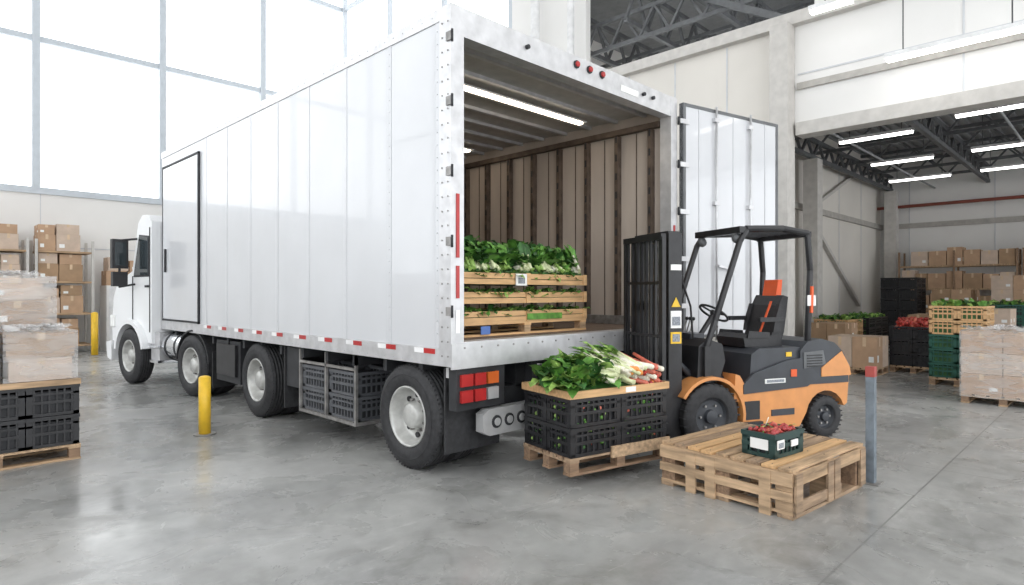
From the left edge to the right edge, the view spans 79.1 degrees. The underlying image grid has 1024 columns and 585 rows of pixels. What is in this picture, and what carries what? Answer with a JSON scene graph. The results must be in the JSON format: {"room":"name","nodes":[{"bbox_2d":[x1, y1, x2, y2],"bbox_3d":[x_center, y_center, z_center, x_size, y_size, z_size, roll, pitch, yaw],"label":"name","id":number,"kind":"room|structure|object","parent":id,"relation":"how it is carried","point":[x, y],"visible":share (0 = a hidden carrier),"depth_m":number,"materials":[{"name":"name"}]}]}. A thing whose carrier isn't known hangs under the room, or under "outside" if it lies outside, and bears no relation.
{"room":"warehouse","nodes":[
{"label":"warehouse","id":0,"kind":"room"},
{"bbox_2d":[0,190,161,349],"bbox_3d":[-13.547,-5.850,16.885,19.720,15.000,0.262,0,0,-45],"label":"wall","id":1,"kind":"structure","parent":0,"point":[99,221],"depth_m":17.91,"materials":[{"name":"white paint"}]},
{"bbox_2d":[0,0,342,204],"bbox_3d":[-13.520,-7.840,16.843,19.700,10.220,0.260,0,0,-45],"label":"window","id":2,"kind":"structure","parent":1,"relation":"in","point":[34,37],"depth_m":18.69,"materials":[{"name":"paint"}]},
{"bbox_2d":[0,341,1023,584],"bbox_3d":[2.687,1.700,11.667,35.300,0.100,30.700,0,0,-45],"label":"floor","id":3,"kind":"structure","parent":0,"point":[295,498],"depth_m":4.71,"materials":[{"name":"concrete"}]},
{"bbox_2d":[0,223,28,299],"bbox_3d":[-13.294,-0.063,15.768,1.500,3.426,0.900,0,0,-45],"label":"storage rack","id":4,"kind":"object","parent":3,"relation":"on","point":[9,238],"visible":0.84,"depth_m":15.79,"materials":[{"name":"cardboard"}]},
{"bbox_2d":[0,278,80,470],"bbox_3d":[-5.124,0.706,6.086,1.300,1.888,1.146,0,0,-45],"label":"wooden pallet","id":5,"kind":"object","parent":3,"relation":"on","point":[39,391],"visible":1,"depth_m":6.03,"materials":[{"name":"brown wood"}]},
{"bbox_2d":[30,224,93,350],"bbox_3d":[-12.219,-0.086,16.843,1.300,3.472,0.900,0,0,-45],"label":"storage rack","id":6,"kind":"object","parent":3,"relation":"on","point":[57,254],"visible":0.77,"depth_m":16.58,"materials":[{"name":"cardboard"}]},
{"bbox_2d":[88,312,99,355],"bbox_3d":[-10.925,1.080,16.228,0.277,1.140,0.277,0,0,-45],"label":"bollard","id":7,"kind":"object","parent":3,"relation":"on","point":[94,315],"visible":1,"depth_m":16.16,"materials":[{"name":"yellow metal"}]},
{"bbox_2d":[100,257,133,350],"bbox_3d":[-11.204,0.326,18.063,1.200,2.648,0.810,0,0,-45],"label":"tall cabinet","id":8,"kind":"object","parent":3,"relation":"on","point":[107,292],"visible":0.31,"depth_m":17.49,"materials":[{"name":"metal"}]},
{"bbox_2d":[193,375,215,436],"bbox_3d":[-3.571,1.307,7.205,0.237,0.686,0.237,0,0,-45],"label":"bollard","id":9,"kind":"object","parent":3,"relation":"on","point":[204,382],"visible":1,"depth_m":7.15,"materials":[{"name":"yellow metal"}]},
{"bbox_2d":[106,2,777,468],"bbox_3d":[-2.154,-0.411,10.419,10.990,4.122,5.649,0,0,41],"label":"truck","id":10,"kind":"object","parent":3,"relation":"on","point":[304,252],"visible":0.87,"depth_m":7.61,"materials":[{"name":"white paint"}]},
{"bbox_2d":[464,234,590,337],"bbox_3d":[-0.202,-0.092,6.845,2.214,1.039,1.304,0,0,-45],"label":"wooden pallet","id":11,"kind":"object","parent":10,"relation":"in","point":[514,262],"visible":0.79,"depth_m":6.49,"materials":[{"name":"brown wood"}]},
{"bbox_2d":[531,0,573,54],"bbox_3d":[1.015,-5.575,15.744,0.238,14.450,1.409,0,0,-45],"label":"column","id":12,"kind":"structure","parent":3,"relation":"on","point":[535,4],"depth_m":15.28,"materials":[{"name":"white metal"}]},
{"bbox_2d":[623,225,850,438],"bbox_3d":[2.084,0.444,6.949,3.574,2.408,0.930,0,0,-20],"label":"forklift","id":13,"kind":"object","parent":3,"relation":"on","point":[757,374],"visible":0.88,"depth_m":6.77,"materials":[{"name":"orange paint"}]},
{"bbox_2d":[522,341,669,476],"bbox_3d":[0.760,1.002,5.702,1.376,1.095,0.904,0,0,-33],"label":"pallet","id":14,"kind":"object","parent":13,"relation":"on","point":[584,406],"visible":0.98,"depth_m":5.50,"materials":[{"name":"black plastic"}]},
{"bbox_2d":[660,421,865,520],"bbox_3d":[2.135,1.464,5.310,1.286,0.371,1.198,0,0,-40],"label":"wooden pallet","id":15,"kind":"object","parent":3,"relation":"on","point":[720,458],"visible":0.81,"depth_m":4.93,"materials":[{"name":"brown wood"}]},
{"bbox_2d":[741,417,803,459],"bbox_3d":[2.092,1.142,4.971,0.438,0.271,0.300,0,0,-37],"label":"crate","id":16,"kind":"object","parent":15,"relation":"on","point":[771,440],"visible":1,"depth_m":4.87,"materials":[{"name":"green plastic"}]},
{"bbox_2d":[769,21,794,335],"bbox_3d":[5.155,-1.710,11.830,0.500,6.720,0.500,0,0,-45],"label":"steel column","id":17,"kind":"structure","parent":3,"relation":"on","point":[782,35],"depth_m":11.66,"materials":[{"name":"paint"}]},
{"bbox_2d":[803,158,822,336],"bbox_3d":[8.733,-1.100,17.996,0.560,5.500,0.560,0,0,-45],"label":"steel column","id":18,"kind":"structure","parent":3,"relation":"on","point":[812,168],"depth_m":17.84,"materials":[{"name":"paint"}]},
{"bbox_2d":[811,322,857,339],"bbox_3d":[7.601,1.181,14.672,0.900,0.938,0.800,0,0,-45],"label":"cardboard box","id":19,"kind":"object","parent":3,"relation":"on","point":[822,330],"visible":0.3,"depth_m":14.39,"materials":[{"name":"brown cardboard"}]},
{"bbox_2d":[813,313,863,334],"bbox_3d":[8.316,1.088,15.812,1.302,1.124,1.019,0,0,-45],"label":"crate","id":20,"kind":"object","parent":3,"relation":"on","point":[822,318],"visible":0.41,"depth_m":15.61,"materials":[{"name":"brown wood"}]},
{"bbox_2d":[828,334,888,375],"bbox_3d":[7.156,1.271,12.813,0.840,0.758,0.900,0,0,-45],"label":"cardboard box","id":21,"kind":"object","parent":3,"relation":"on","point":[860,351],"visible":0.72,"depth_m":12.47,"materials":[{"name":"brown cardboard"}]},
{"bbox_2d":[842,311,887,335],"bbox_3d":[9.756,1.093,17.326,1.951,1.115,1.034,0,0,-45],"label":"plastic crate","id":22,"kind":"object","parent":3,"relation":"on","point":[873,324],"visible":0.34,"depth_m":16.90,"materials":[{"name":"black plastic"}]},
{"bbox_2d":[865,366,883,486],"bbox_3d":[3.111,1.145,5.374,0.160,1.010,0.160,0,0,-45],"label":"post","id":23,"kind":"object","parent":3,"relation":"on","point":[870,371],"visible":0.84,"depth_m":5.35,"materials":[{"name":"metal"}]},
{"bbox_2d":[884,191,898,289],"bbox_3d":[14.496,-1.100,23.688,0.560,5.500,0.560,0,0,-45],"label":"steel column","id":24,"kind":"structure","parent":3,"relation":"on","point":[891,198],"depth_m":23.55,"materials":[{"name":"paint"}]},
{"bbox_2d":[880,277,925,342],"bbox_3d":[12.586,0.591,19.939,1.204,2.118,1.004,0,0,-45],"label":"plastic crates","id":25,"kind":"object","parent":3,"relation":"on","point":[903,301],"visible":0.62,"depth_m":19.56,"materials":[{"name":"black plastic"}]},
{"bbox_2d":[889,319,928,372],"bbox_3d":[8.499,1.111,12.981,0.884,1.077,0.844,0,0,-45],"label":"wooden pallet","id":26,"kind":"object","parent":3,"relation":"on","point":[909,340],"visible":0.76,"depth_m":12.74,"materials":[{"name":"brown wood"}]},
{"bbox_2d":[894,317,928,324],"bbox_3d":[9.602,1.112,14.579,1.004,1.076,0.844,0,0,-45],"label":"vegetables","id":27,"kind":"object","parent":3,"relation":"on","point":[899,318],"visible":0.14,"depth_m":14.48,"materials":[{"name":"red food"}]},
{"bbox_2d":[908,313,928,317],"bbox_3d":[11.844,1.131,17.360,1.500,1.038,1.000,0,0,-45],"label":"cardboard box","id":28,"kind":"object","parent":3,"relation":"on","point":[919,315],"visible":0.06,"depth_m":17.08,"materials":[{"name":"brown cardboard"}]},
{"bbox_2d":[932,290,979,301],"bbox_3d":[13.895,0.781,19.410,1.500,1.738,1.000,0,0,-45],"label":"cardboard boxes","id":29,"kind":"object","parent":3,"relation":"on","point":[936,294],"visible":0.19,"depth_m":18.92,"materials":[{"name":"brown cardboard"}]},
{"bbox_2d":[898,247,1021,312],"bbox_3d":[15.486,0.043,21.567,0.800,3.214,3.400,0,0,-45],"label":"storage rack","id":30,"kind":"object","parent":3,"relation":"on","point":[953,257],"visible":0.34,"depth_m":21.24,"materials":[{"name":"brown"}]},
{"bbox_2d":[929,298,994,386],"bbox_3d":[8.108,0.866,11.175,1.004,1.568,0.946,0,0,-45],"label":"wooden pallet","id":31,"kind":"object","parent":3,"relation":"on","point":[947,319],"visible":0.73,"depth_m":10.97,"materials":[{"name":"brown wood"}]},
{"bbox_2d":[961,328,1023,406],"bbox_3d":[7.524,1.067,9.418,1.284,1.166,1.062,0,0,-45],"label":"pallet","id":32,"kind":"object","parent":3,"relation":"on","point":[992,360],"visible":1,"depth_m":9.05,"materials":[{"name":"beige cardboard"}]},
{"bbox_2d":[994,308,1015,328],"bbox_3d":[11.031,1.011,14.425,1.000,1.278,1.000,0,0,-45],"label":"cardboard box","id":33,"kind":"object","parent":3,"relation":"on","point":[1005,318],"visible":0.16,"depth_m":13.86,"materials":[{"name":"beige cardboard"}]},
{"bbox_2d":[991,275,1023,301],"bbox_3d":[14.637,0.581,18.031,1.000,2.138,1.000,0,0,-45],"label":"cardboard box","id":34,"kind":"object","parent":3,"relation":"on","point":[1009,288],"visible":0.27,"depth_m":17.76,"materials":[{"name":"brown cardboard"}]},
{"bbox_2d":[992,299,1023,329],"bbox_3d":[12.971,0.907,16.312,1.174,1.486,1.086,0,0,43],"label":"plastic crates","id":35,"kind":"object","parent":3,"relation":"on","point":[1015,304],"visible":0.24,"depth_m":15.85,"materials":[{"name":"green plastic"}]},
{"bbox_2d":[1022,248,1023,274],"bbox_3d":[17.960,0.022,19.092,0.800,3.256,3.400,0,0,-45],"label":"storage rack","id":36,"kind":"object","parent":3,"relation":"on","point":[1022,248],"visible":0.29,"depth_m":20.00,"materials":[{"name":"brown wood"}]},
{"bbox_2d":[512,0,1023,341],"bbox_3d":[4.301,-5.850,13.069,0.194,15.000,30.400,0,0,-45],"label":"wall","id":37,"kind":"structure","parent":0,"point":[734,79],"depth_m":11.26,"materials":[{"name":"white paint"}]},
{"bbox_2d":[342,0,511,58],"bbox_3d":[-3.203,-9.100,20.556,0.140,7.700,9.200,0,0,-45],"label":"window","id":38,"kind":"structure","parent":37,"relation":"in","point":[345,6],"depth_m":23.14,"materials":[{"name":"paint"}]},
{"bbox_2d":[590,0,813,68],"bbox_3d":[5.728,-6.720,17.324,7.800,2.861,8.000,0,0,-45],"label":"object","id":39,"kind":"object","parent":37,"relation":"attached to","point":[622,32],"visible":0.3,"depth_m":16.88,"materials":[{"name":"metal"}]},
{"bbox_2d":[608,0,1023,138],"bbox_3d":[4.267,-4.135,13.036,0.430,2.330,30.400,0,0,-45],"label":"beam","id":40,"kind":"structure","parent":37,"relation":"attached to","point":[1012,92],"depth_m":10.97,"materials":[{"name":"paint"}]},
{"bbox_2d":[808,0,853,14],"bbox_3d":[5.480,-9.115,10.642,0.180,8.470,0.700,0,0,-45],"label":"ceiling lamp","id":41,"kind":"object","parent":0,"point":[827,5],"depth_m":10.65,"materials":[{"name":"white plastic"}]},
{"bbox_2d":[795,136,882,336],"bbox_3d":[9.136,-1.850,19.078,15.100,7.000,0.340,0,0,-45],"label":"wall","id":42,"kind":"structure","parent":0,"point":[852,227],"depth_m":21.28,"materials":[{"name":"paint"}]},
{"bbox_2d":[838,122,913,143],"bbox_3d":[9.033,-4.430,15.433,0.180,1.200,1.650,0,0,-45],"label":"ceiling lamp","id":43,"kind":"object","parent":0,"point":[909,130],"depth_m":15.33,"materials":[{"name":"white plastic"}]},
{"bbox_2d":[870,128,933,165],"bbox_3d":[11.455,-4.430,18.243,0.180,1.200,1.600,0,0,-45],"label":"ceiling lamp","id":44,"kind":"object","parent":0,"point":[927,156],"depth_m":18.15,"materials":[{"name":"white plastic"}]},
{"bbox_2d":[888,172,951,182],"bbox_3d":[13.789,-4.430,21.001,0.180,1.200,1.800,0,0,-45],"label":"ceiling lamp","id":45,"kind":"object","parent":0,"point":[946,174],"depth_m":20.90,"materials":[{"name":"white plastic"}]},
{"bbox_2d":[823,107,1023,158],"bbox_3d":[14.814,-5.140,13.541,16.200,0.220,15.300,0,0,45],"label":"ceiling","id":46,"kind":"structure","parent":0,"point":[948,120],"depth_m":19.64,"materials":[{"name":"grey metal"}]},
{"bbox_2d":[795,106,1023,209],"bbox_3d":[14.849,-4.093,13.435,15.048,1.805,16.041,0,0,-45],"label":"roof truss","id":47,"kind":"object","parent":46,"relation":"attached to","point":[951,149],"visible":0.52,"depth_m":19.22,"materials":[{"name":"metal"}]},
{"bbox_2d":[880,147,1023,313],"bbox_3d":[20.117,-1.850,18.844,0.300,7.000,16.200,0,0,-45],"label":"wall","id":48,"kind":"structure","parent":0,"point":[999,224],"depth_m":22.61,"materials":[{"name":"metal"}]},
{"bbox_2d":[884,0,1023,62],"bbox_3d":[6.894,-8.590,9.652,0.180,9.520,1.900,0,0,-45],"label":"ceiling lamp","id":49,"kind":"object","parent":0,"point":[1016,27],"depth_m":9.61,"materials":[{"name":"white plastic"}]},
{"bbox_2d":[954,102,1023,117],"bbox_3d":[10.147,-4.430,13.188,0.180,1.200,1.200,0,0,-45],"label":"ceiling lamp","id":50,"kind":"object","parent":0,"point":[1020,104],"depth_m":13.13,"materials":[{"name":"white plastic"}]},
{"bbox_2d":[971,115,1023,151],"bbox_3d":[13.046,-4.430,16.370,0.180,1.200,1.500,0,0,-45],"label":"ceiling lamp","id":51,"kind":"object","parent":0,"point":[1014,143],"depth_m":16.49,"materials":[{"name":"white plastic"}]},
{"bbox_2d":[980,132,1023,171],"bbox_3d":[15.380,-4.430,19.127,0.180,1.200,1.500,0,0,-45],"label":"ceiling lamp","id":52,"kind":"object","parent":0,"point":[1017,165],"depth_m":19.27,"materials":[{"name":"white plastic"}]}
]}

